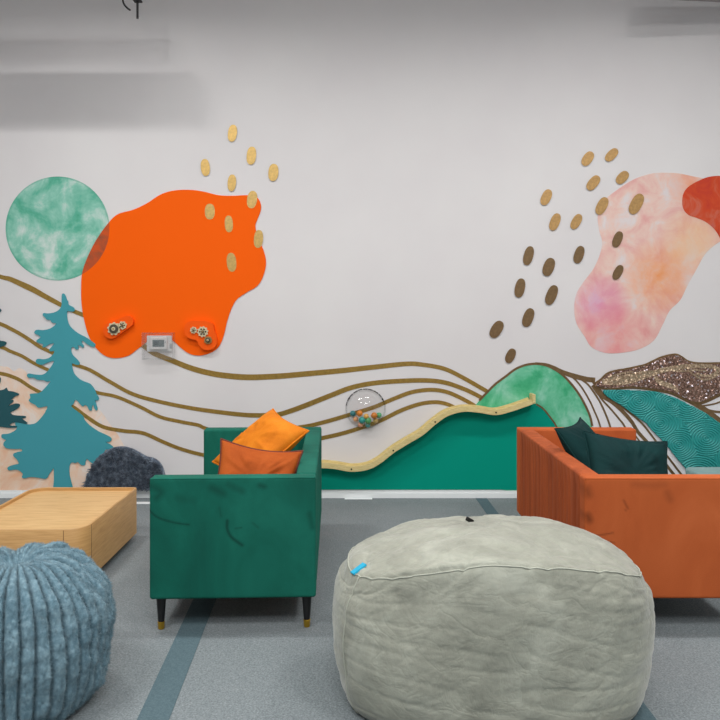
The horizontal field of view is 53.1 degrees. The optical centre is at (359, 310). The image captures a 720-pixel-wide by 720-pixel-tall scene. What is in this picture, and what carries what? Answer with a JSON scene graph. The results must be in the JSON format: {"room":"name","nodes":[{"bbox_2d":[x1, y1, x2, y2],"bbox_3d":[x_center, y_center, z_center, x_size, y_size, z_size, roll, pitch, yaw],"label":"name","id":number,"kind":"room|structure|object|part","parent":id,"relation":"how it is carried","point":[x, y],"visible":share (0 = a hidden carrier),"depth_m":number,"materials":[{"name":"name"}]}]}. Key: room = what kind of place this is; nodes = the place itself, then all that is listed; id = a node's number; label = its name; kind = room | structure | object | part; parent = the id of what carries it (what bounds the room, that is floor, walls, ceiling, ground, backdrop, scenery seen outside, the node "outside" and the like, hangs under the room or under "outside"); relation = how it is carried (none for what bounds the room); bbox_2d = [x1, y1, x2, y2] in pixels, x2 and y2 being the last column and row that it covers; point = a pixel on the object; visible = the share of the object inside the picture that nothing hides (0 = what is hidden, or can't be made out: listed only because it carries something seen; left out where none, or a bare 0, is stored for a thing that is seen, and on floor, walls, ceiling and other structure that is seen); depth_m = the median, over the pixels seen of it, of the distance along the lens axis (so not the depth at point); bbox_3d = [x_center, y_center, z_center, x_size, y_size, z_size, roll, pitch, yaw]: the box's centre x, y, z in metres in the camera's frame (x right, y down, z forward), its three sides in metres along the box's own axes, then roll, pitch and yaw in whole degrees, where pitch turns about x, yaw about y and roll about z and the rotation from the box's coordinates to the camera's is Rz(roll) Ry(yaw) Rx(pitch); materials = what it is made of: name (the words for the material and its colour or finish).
{"room":"lounge area","nodes":[
{"label":"lounge area","id":0,"kind":"room"},
{"bbox_2d":[0,0,719,489],"bbox_3d":[0.000,-0.785,5.975,11.200,4.870,0.150,0,0,0],"label":"wall","id":1,"kind":"structure","parent":0,"point":[416,146],"depth_m":5.90,"materials":[{"name":"paint"}]},
{"bbox_2d":[0,309,27,427],"bbox_3d":[-3.122,0.641,5.892,0.802,1.724,0.008,0,0,0],"label":"tree","id":2,"kind":"object","parent":1,"relation":"attached to","point":[6,418],"visible":1,"depth_m":5.89,"materials":[{"name":"teal paint"}]},
{"bbox_2d":[1,293,112,486],"bbox_3d":[-2.475,0.664,5.892,0.918,1.618,0.008,0,0,0],"label":"tree","id":3,"kind":"object","parent":1,"relation":"attached to","point":[62,436],"visible":0.98,"depth_m":5.89,"materials":[{"name":"teal paint"}]},
{"bbox_2d":[6,177,108,280],"bbox_3d":[-2.477,-0.676,5.899,0.852,0.852,0.001,0,0,0],"label":"decal","id":4,"kind":"object","parent":1,"relation":"attached to","point":[53,224],"visible":1,"depth_m":5.90},
{"bbox_2d":[0,366,123,489],"bbox_3d":[-2.613,0.942,5.899,1.408,1.203,0.001,0,0,0],"label":"wall mural","id":5,"kind":"object","parent":1,"relation":"attached to","point":[9,479],"visible":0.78,"depth_m":5.90},
{"bbox_2d":[83,446,164,491],"bbox_3d":[-1.922,1.285,5.850,0.712,0.376,0.098,0,0,0],"label":"boulder","id":6,"kind":"object","parent":1,"relation":"attached to","point":[119,466],"visible":0.8,"depth_m":5.83,"materials":[{"name":"grey stone"}]},
{"bbox_2d":[81,190,265,357],"bbox_3d":[-1.526,-0.303,5.895,1.514,1.378,0.004,0,0,0],"label":"orange shape","id":7,"kind":"object","parent":1,"relation":"attached to","point":[160,263],"visible":1,"depth_m":5.89,"materials":[{"name":"paint"}]},
{"bbox_2d":[103,316,134,338],"bbox_3d":[-1.967,0.131,5.859,0.246,0.186,0.068,0,0,0],"label":"board","id":8,"kind":"object","parent":7,"relation":"attached to","point":[113,329],"visible":1,"depth_m":5.86,"materials":[{"name":"orange paint"}]},
{"bbox_2d":[147,336,171,351],"bbox_3d":[-1.642,0.266,5.878,0.203,0.131,0.030,0,0,0],"label":"thermostat","id":9,"kind":"object","parent":7,"relation":"attached to","point":[154,343],"visible":0.98,"depth_m":5.87,"materials":[{"name":"white plastic"}]},
{"bbox_2d":[184,321,217,349],"bbox_3d":[-1.296,0.197,5.859,0.263,0.240,0.068,0,0,0],"label":"board","id":10,"kind":"object","parent":7,"relation":"attached to","point":[204,332],"visible":1,"depth_m":5.86,"materials":[{"name":"orange paint"}]},
{"bbox_2d":[205,204,214,218],"bbox_3d":[-1.229,-0.814,5.892,0.082,0.130,0.001,0,0,0],"label":"oval","id":11,"kind":"object","parent":7,"relation":"attached to","point":[209,209],"visible":1,"depth_m":5.89,"materials":[{"name":"metal"}]},
{"bbox_2d":[225,216,232,231],"bbox_3d":[-1.073,-0.713,5.892,0.068,0.138,0.001,0,0,0],"label":"oval","id":12,"kind":"object","parent":7,"relation":"attached to","point":[228,220],"visible":1,"depth_m":5.89,"materials":[{"name":"metal"}]},
{"bbox_2d":[227,253,235,271],"bbox_3d":[-1.051,-0.399,5.892,0.080,0.155,0.001,0,0,0],"label":"oval","id":13,"kind":"object","parent":7,"relation":"attached to","point":[231,259],"visible":1,"depth_m":5.89,"materials":[{"name":"metal"}]},
{"bbox_2d":[247,191,256,207],"bbox_3d":[-0.883,-0.912,5.892,0.085,0.143,0.001,0,0,0],"label":"oval","id":14,"kind":"object","parent":7,"relation":"attached to","point":[252,196],"visible":1,"depth_m":5.89,"materials":[{"name":"metal"}]},
{"bbox_2d":[254,230,262,247],"bbox_3d":[-0.831,-0.590,5.892,0.077,0.147,0.001,0,0,0],"label":"oval","id":15,"kind":"object","parent":7,"relation":"attached to","point":[258,237],"visible":1,"depth_m":5.89,"materials":[{"name":"metal"}]},
{"bbox_2d":[201,159,209,175],"bbox_3d":[-1.266,-1.175,5.892,0.075,0.139,0.001,0,0,0],"label":"oval","id":16,"kind":"object","parent":1,"relation":"attached to","point":[205,167],"visible":1,"depth_m":5.89,"materials":[{"name":"metal"}]},
{"bbox_2d":[0,372,454,456],"bbox_3d":[-1.231,0.828,5.897,4.098,0.785,0.001,0,0,0],"label":"wave","id":17,"kind":"object","parent":1,"relation":"attached to","point":[20,380],"visible":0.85,"depth_m":5.90,"materials":[{"name":"metal"}]},
{"bbox_2d":[228,175,235,190],"bbox_3d":[-1.049,-1.049,5.892,0.070,0.136,0.001,0,0,0],"label":"oval","id":18,"kind":"object","parent":1,"relation":"attached to","point":[232,179],"visible":1,"depth_m":5.89,"materials":[{"name":"metal"}]},
{"bbox_2d":[228,125,236,141],"bbox_3d":[-1.044,-1.455,5.892,0.077,0.138,0.001,0,0,0],"label":"oval","id":19,"kind":"object","parent":1,"relation":"attached to","point":[232,132],"visible":1,"depth_m":5.89,"materials":[{"name":"metal"}]},
{"bbox_2d":[0,346,475,429],"bbox_3d":[-1.157,0.619,5.897,4.248,0.858,0.001,0,0,0],"label":"wave","id":20,"kind":"object","parent":1,"relation":"attached to","point":[414,391],"visible":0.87,"depth_m":5.90,"materials":[{"name":"metal"}]},
{"bbox_2d":[0,322,481,417],"bbox_3d":[-1.136,0.421,5.897,4.294,0.904,0.001,0,0,0],"label":"wave","id":21,"kind":"object","parent":1,"relation":"attached to","point":[405,380],"visible":0.93,"depth_m":5.90,"materials":[{"name":"metal"}]},
{"bbox_2d":[0,275,487,391],"bbox_3d":[-1.104,0.144,5.898,4.355,1.085,0.001,0,0,0],"label":"wave","id":22,"kind":"object","parent":1,"relation":"attached to","point":[24,285],"visible":0.98,"depth_m":5.90,"materials":[{"name":"paint"}]},
{"bbox_2d":[247,147,255,164],"bbox_3d":[-0.889,-1.272,5.892,0.079,0.147,0.001,0,0,0],"label":"oval","id":23,"kind":"object","parent":1,"relation":"attached to","point":[251,153],"visible":1,"depth_m":5.89,"materials":[{"name":"metal"}]},
{"bbox_2d":[0,490,516,497],"bbox_3d":[0.000,1.500,5.893,11.200,0.060,0.014,0,0,0],"label":"baseboard","id":24,"kind":"structure","parent":1,"relation":"attached to","point":[3,493],"depth_m":5.89,"materials":[{"name":"white paint"}]},
{"bbox_2d":[268,164,277,180],"bbox_3d":[-0.709,-1.134,5.892,0.083,0.141,0.001,0,0,0],"label":"oval","id":25,"kind":"object","parent":1,"relation":"attached to","point":[273,169],"visible":1,"depth_m":5.89,"materials":[{"name":"metal"}]},
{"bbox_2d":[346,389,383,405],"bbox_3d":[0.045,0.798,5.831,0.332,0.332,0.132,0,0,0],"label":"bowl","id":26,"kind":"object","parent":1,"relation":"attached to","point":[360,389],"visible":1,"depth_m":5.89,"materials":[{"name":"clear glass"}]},
{"bbox_2d":[359,417,364,423],"bbox_3d":[0.016,0.886,5.845,0.055,0.055,0.055,0,0,0],"label":"ball","id":27,"kind":"object","parent":26,"relation":"in","point":[361,419],"visible":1,"depth_m":5.83,"materials":[{"name":"teal plastic"}]},
{"bbox_2d":[365,418,370,423],"bbox_3d":[0.067,0.890,5.845,0.053,0.053,0.053,0,0,0],"label":"ball","id":28,"kind":"object","parent":26,"relation":"in","point":[368,420],"visible":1,"depth_m":5.83,"materials":[{"name":"green plastic"}]},
{"bbox_2d":[371,412,376,418],"bbox_3d":[0.115,0.848,5.845,0.053,0.053,0.053,0,0,0],"label":"ball","id":29,"kind":"object","parent":26,"relation":"in","point":[373,415],"visible":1,"depth_m":5.83,"materials":[{"name":"orange plastic"}]},
{"bbox_2d":[322,393,535,471],"bbox_3d":[0.303,1.017,5.837,2.216,0.694,0.112,0,0,0],"label":"track","id":30,"kind":"object","parent":1,"relation":"attached to","point":[331,464],"visible":0.85,"depth_m":5.78,"materials":[{"name":"brown wood"}]},
{"bbox_2d":[322,404,556,489],"bbox_3d":[0.435,1.114,5.894,2.611,0.726,0.003,0,0,0],"label":"hill","id":31,"kind":"object","parent":1,"relation":"attached to","point":[463,450],"visible":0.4,"depth_m":5.89,"materials":[{"name":"teal paint"}]},
{"bbox_2d":[489,321,503,337],"bbox_3d":[1.118,0.150,5.892,0.117,0.143,0.001,0,0,0],"label":"oval","id":32,"kind":"object","parent":1,"relation":"attached to","point":[496,329],"visible":1,"depth_m":5.89,"materials":[{"name":"brown paint"}]},
{"bbox_2d":[505,348,515,362],"bbox_3d":[1.232,0.366,5.892,0.089,0.120,0.001,0,0,0],"label":"oval","id":33,"kind":"object","parent":1,"relation":"attached to","point":[510,355],"visible":1,"depth_m":5.89,"materials":[{"name":"brown metal"}]},
{"bbox_2d":[514,278,524,297],"bbox_3d":[1.309,-0.189,5.892,0.089,0.157,0.001,0,0,0],"label":"oval","id":34,"kind":"object","parent":1,"relation":"attached to","point":[520,284],"visible":1,"depth_m":5.89,"materials":[{"name":"brown metal"}]},
{"bbox_2d":[522,308,533,326],"bbox_3d":[1.377,0.053,5.892,0.101,0.154,0.001,0,0,0],"label":"oval","id":35,"kind":"object","parent":1,"relation":"attached to","point":[528,316],"visible":1,"depth_m":5.89,"materials":[{"name":"brown metal"}]},
{"bbox_2d":[523,246,533,264],"bbox_3d":[1.379,-0.453,5.892,0.090,0.156,0.001,0,0,0],"label":"oval","id":36,"kind":"object","parent":1,"relation":"attached to","point":[529,252],"visible":1,"depth_m":5.89,"materials":[{"name":"brown paint"}]},
{"bbox_2d":[476,363,592,490],"bbox_3d":[1.444,0.948,5.896,1.154,1.051,0.003,0,0,0],"label":"hill","id":37,"kind":"object","parent":1,"relation":"attached to","point":[553,391],"visible":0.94,"depth_m":5.90,"materials":[{"name":"green paint"}]},
{"bbox_2d":[540,189,551,204],"bbox_3d":[1.524,-0.931,5.892,0.096,0.131,0.001,0,0,0],"label":"oval","id":38,"kind":"object","parent":1,"relation":"attached to","point":[546,196],"visible":1,"depth_m":5.89,"materials":[{"name":"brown paint"}]},
{"bbox_2d":[542,258,554,275],"bbox_3d":[1.545,-0.361,5.892,0.104,0.150,0.001,0,0,0],"label":"oval","id":39,"kind":"object","parent":1,"relation":"attached to","point":[548,267],"visible":1,"depth_m":5.89,"materials":[{"name":"brown metal"}]},
{"bbox_2d":[545,285,557,304],"bbox_3d":[1.568,-0.131,5.892,0.106,0.163,0.001,0,0,0],"label":"oval","id":40,"kind":"object","parent":1,"relation":"attached to","point":[552,292],"visible":1,"depth_m":5.89,"materials":[{"name":"brown metal"}]},
{"bbox_2d":[549,213,560,230],"bbox_3d":[1.595,-0.729,5.892,0.096,0.142,0.001,0,0,0],"label":"oval","id":41,"kind":"object","parent":1,"relation":"attached to","point":[554,223],"visible":1,"depth_m":5.89,"materials":[{"name":"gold metal"}]},
{"bbox_2d":[570,214,581,228],"bbox_3d":[1.770,-0.732,5.892,0.098,0.126,0.001,0,0,0],"label":"oval","id":42,"kind":"object","parent":1,"relation":"attached to","point":[575,222],"visible":1,"depth_m":5.89,"materials":[{"name":"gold metal"}]},
{"bbox_2d":[573,246,584,262],"bbox_3d":[1.792,-0.461,5.892,0.091,0.144,0.001,0,0,0],"label":"oval","id":43,"kind":"object","parent":1,"relation":"attached to","point":[579,252],"visible":1,"depth_m":5.89,"materials":[{"name":"brown paint"}]},
{"bbox_2d":[581,151,593,165],"bbox_3d":[1.863,-1.247,5.892,0.105,0.121,0.001,0,0,0],"label":"oval","id":44,"kind":"object","parent":1,"relation":"attached to","point":[588,157],"visible":1,"depth_m":5.89,"materials":[{"name":"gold metal"}]},
{"bbox_2d":[586,175,599,189],"bbox_3d":[1.909,-1.049,5.892,0.115,0.124,0.001,0,0,0],"label":"oval","id":45,"kind":"object","parent":1,"relation":"attached to","point":[594,181],"visible":1,"depth_m":5.89,"materials":[{"name":"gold metal"}]},
{"bbox_2d":[595,197,608,214],"bbox_3d":[1.980,-0.860,5.892,0.108,0.144,0.001,0,0,0],"label":"oval","id":46,"kind":"object","parent":1,"relation":"attached to","point":[601,206],"visible":1,"depth_m":5.89,"materials":[{"name":"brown paint"}]},
{"bbox_2d":[605,148,617,161],"bbox_3d":[2.059,-1.278,5.892,0.110,0.110,0.001,0,0,0],"label":"oval","id":47,"kind":"object","parent":1,"relation":"attached to","point":[612,153],"visible":1,"depth_m":5.89,"materials":[{"name":"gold metal"}]},
{"bbox_2d":[616,171,628,183],"bbox_3d":[2.147,-1.093,5.892,0.109,0.109,0.001,0,0,0],"label":"oval","id":48,"kind":"object","parent":1,"relation":"attached to","point":[623,176],"visible":1,"depth_m":5.89,"materials":[{"name":"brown paint"}]},
{"bbox_2d":[535,362,719,473],"bbox_3d":[2.418,0.932,5.897,1.969,1.165,0.004,0,0,0],"label":"hill","id":49,"kind":"object","parent":1,"relation":"attached to","point":[605,412],"visible":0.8,"depth_m":5.90,"materials":[{"name":"white paint"}]},
{"bbox_2d":[574,173,719,352],"bbox_3d":[2.452,-0.393,5.899,1.394,1.481,0.001,0,0,0],"label":"wall decal","id":50,"kind":"object","parent":1,"relation":"attached to","point":[662,247],"visible":1,"depth_m":5.90},
{"bbox_2d":[612,231,622,246],"bbox_3d":[2.108,-0.587,5.892,0.090,0.132,0.001,0,0,0],"label":"oval","id":51,"kind":"object","parent":50,"relation":"attached to","point":[617,239],"visible":1,"depth_m":5.89,"materials":[{"name":"brown metal"}]},
{"bbox_2d":[612,265,622,279],"bbox_3d":[2.111,-0.316,5.892,0.090,0.122,0.001,0,0,0],"label":"oval","id":52,"kind":"object","parent":50,"relation":"attached to","point":[618,271],"visible":1,"depth_m":5.89,"materials":[{"name":"brown metal"}]},
{"bbox_2d":[629,194,643,213],"bbox_3d":[2.262,-0.877,5.892,0.125,0.169,0.001,0,0,0],"label":"oval","id":53,"kind":"object","parent":50,"relation":"attached to","point":[637,201],"visible":1,"depth_m":5.89,"materials":[{"name":"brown paint"}]},
{"bbox_2d":[594,353,719,402],"bbox_3d":[2.524,0.551,5.887,1.224,0.409,0.015,0,0,0],"label":"mountain","id":54,"kind":"object","parent":1,"relation":"attached to","point":[693,382],"visible":1,"depth_m":5.88,"materials":[{"name":"gold metal"}]},
{"bbox_2d":[603,390,719,467],"bbox_3d":[2.616,1.056,5.886,1.256,0.823,0.016,0,0,0],"label":"carved panel","id":55,"kind":"object","parent":1,"relation":"attached to","point":[692,435],"visible":0.91,"depth_m":5.88,"materials":[{"name":"teal"}]},
{"bbox_2d":[682,176,719,236],"bbox_3d":[2.935,-0.815,5.897,0.592,0.588,0.001,0,0,0],"label":"red shape","id":56,"kind":"object","parent":1,"relation":"attached to","point":[701,199],"visible":1,"depth_m":5.90,"materials":[{"name":"paint"}]},
{"bbox_2d":[684,0,719,1],"bbox_3d":[3.120,-2.471,5.600,1.800,0.122,0.126,0,0,-6],"label":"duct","id":57,"kind":"object","parent":1,"relation":"attached to","point":[684,0],"visible":1,"depth_m":5.59,"materials":[{"name":"grey"}]},
{"bbox_2d":[0,498,719,719],"bbox_3d":[0.000,1.590,0.850,11.200,0.120,10.100,0,0,0],"label":"floor","id":58,"kind":"structure","parent":0,"point":[254,658],"depth_m":3.28,"materials":[{"name":"carpet"}]},
{"bbox_2d":[0,540,116,719],"bbox_3d":[-1.336,1.232,2.801,0.740,0.596,0.739,0,0,24],"label":"pouf","id":59,"kind":"object","parent":58,"relation":"on","point":[58,611],"visible":1,"depth_m":2.62,"materials":[{"name":"blue fabric"}]},
{"bbox_2d":[0,487,136,567],"bbox_3d":[-1.836,1.354,4.345,0.701,0.352,0.941,0,0,0],"label":"coffee table","id":60,"kind":"object","parent":58,"relation":"on","point":[99,521],"visible":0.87,"depth_m":4.29,"materials":[{"name":"brown wood"}]},
{"bbox_2d":[137,598,215,719],"bbox_3d":[-0.693,1.529,0.840,0.120,0.002,10.095,0,0,-3],"label":"floor stripe","id":61,"kind":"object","parent":58,"relation":"attached to","point":[160,702],"depth_m":3.11,"materials":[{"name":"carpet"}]},
{"bbox_2d":[150,427,321,629],"bbox_3d":[-0.632,1.162,4.180,0.790,0.736,1.501,0,0,-2],"label":"sofa","id":62,"kind":"object","parent":58,"relation":"on","point":[213,534],"visible":0.98,"depth_m":3.43,"materials":[{"name":"fabric"}]},
{"bbox_3d":[-0.957,1.431,3.468,0.048,0.128,0.048,0,0,-2],"label":"leg","id":63,"kind":"part","parent":62,"relation":"part of","materials":[{"name":"black paint"}]},
{"bbox_3d":[-0.607,1.083,3.475,0.790,0.577,0.090,0,0,-2],"label":"arm","id":64,"kind":"part","parent":62,"relation":"part of","materials":[{"name":"fabric"}]},
{"bbox_2d":[212,408,308,465],"bbox_3d":[-0.581,0.790,4.148,0.382,0.385,0.521,0,0,-32],"label":"throw cushion","id":65,"kind":"object","parent":62,"relation":"on","point":[271,432],"visible":0.51,"depth_m":4.06,"materials":[{"name":"orange fabric"}]},
{"bbox_2d":[218,438,303,473],"bbox_3d":[-0.539,0.884,3.673,0.471,0.440,0.260,0,0,3],"label":"throw cushion","id":66,"kind":"object","parent":62,"relation":"on","point":[235,458],"visible":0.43,"depth_m":3.69,"materials":[{"name":"orange fabric"}]},
{"bbox_3d":[-0.657,1.083,4.885,0.790,0.577,0.090,0,0,-2],"label":"arm","id":67,"kind":"part","parent":62,"relation":"part of","materials":[{"name":"fabric"}]},
{"bbox_3d":[-0.258,1.431,3.493,0.048,0.128,0.048,0,0,-2],"label":"leg","id":68,"kind":"part","parent":62,"relation":"part of","materials":[{"name":"black paint"}]},
{"bbox_3d":[-0.287,1.083,4.192,0.100,0.577,1.324,0,0,-2],"label":"backrest","id":69,"kind":"part","parent":62,"relation":"part of","materials":[{"name":"fabric"}]},
{"bbox_2d":[332,514,654,719],"bbox_3d":[0.522,1.201,2.955,1.282,0.658,0.879,0,0,0],"label":"beanbag","id":70,"kind":"object","parent":58,"relation":"on","point":[492,616],"visible":1,"depth_m":2.56,"materials":[{"name":"grey fabric"}]},
{"bbox_3d":[0.479,0.914,3.145,0.040,0.018,0.012,33,-15,-25],"label":"zip pull","id":71,"kind":"part","parent":70,"relation":"part of","materials":[{"name":"black paint"}]},
{"bbox_2d":[476,498,656,719],"bbox_3d":[1.103,1.529,0.840,0.100,0.002,10.085,0,0,-1],"label":"floor stripe","id":72,"kind":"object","parent":58,"relation":"attached to","point":[643,713],"depth_m":2.78,"materials":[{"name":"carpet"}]},
{"bbox_2d":[517,427,719,597],"bbox_3d":[1.466,1.162,4.180,0.790,0.736,1.501,0,0,0],"label":"sofa","id":73,"kind":"object","parent":58,"relation":"on","point":[668,525],"visible":0.75,"depth_m":3.43,"materials":[{"name":"orange fabric"}]},
{"bbox_3d":[1.121,1.083,4.180,0.100,0.577,1.324,0,0,0],"label":"backrest","id":74,"kind":"part","parent":73,"relation":"part of","materials":[{"name":"orange fabric"}]},
{"bbox_2d":[554,417,594,466],"bbox_3d":[1.345,0.865,4.200,0.278,0.414,0.488,0,0,33],"label":"throw cushion","id":75,"kind":"object","parent":73,"relation":"on","point":[571,438],"visible":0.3,"depth_m":4.07,"materials":[{"name":"green fabric"}]},
{"bbox_3d":[1.466,1.083,4.885,0.790,0.577,0.090,0,0,0],"label":"arm","id":76,"kind":"part","parent":73,"relation":"part of","materials":[{"name":"orange fabric"}]},
{"bbox_2d":[582,430,667,473],"bbox_3d":[1.399,0.864,3.754,0.498,0.453,0.262,0,0,2],"label":"throw cushion","id":77,"kind":"object","parent":73,"relation":"on","point":[606,454],"visible":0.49,"depth_m":3.74,"materials":[{"name":"green fabric"}]},
{"bbox_3d":[1.466,1.083,3.475,0.790,0.577,0.090,0,0,0],"label":"arm","id":78,"kind":"part","parent":73,"relation":"part of","materials":[{"name":"orange fabric"}]},
{"bbox_2d":[686,467,719,473],"bbox_3d":[2.860,1.361,5.250,0.740,0.338,0.560,0,0,0],"label":"ottoman","id":79,"kind":"object","parent":58,"relation":"on","point":[690,470],"visible":0.21,"depth_m":5.42,"materials":[{"name":"teal fabric"}]},
{"bbox_3d":[0.000,-3.280,0.850,11.500,0.120,10.400,0,0,0],"label":"ceiling","id":80,"kind":"structure","parent":0,"visible":0},
{"bbox_2d":[133,0,141,18],"bbox_3d":[-1.700,-2.728,5.500,0.060,0.985,0.060,0,0,0],"label":"hanger","id":81,"kind":"object","parent":80,"relation":"hanging from","point":[137,2],"visible":1,"depth_m":5.49,"materials":[{"name":"grey metal"}]},
{"bbox_3d":[-1.700,-2.728,5.500,0.017,0.985,0.017,0,0,22],"label":"rod","id":82,"kind":"part","parent":81,"relation":"part of","materials":[{"name":"grey metal"}]}
]}

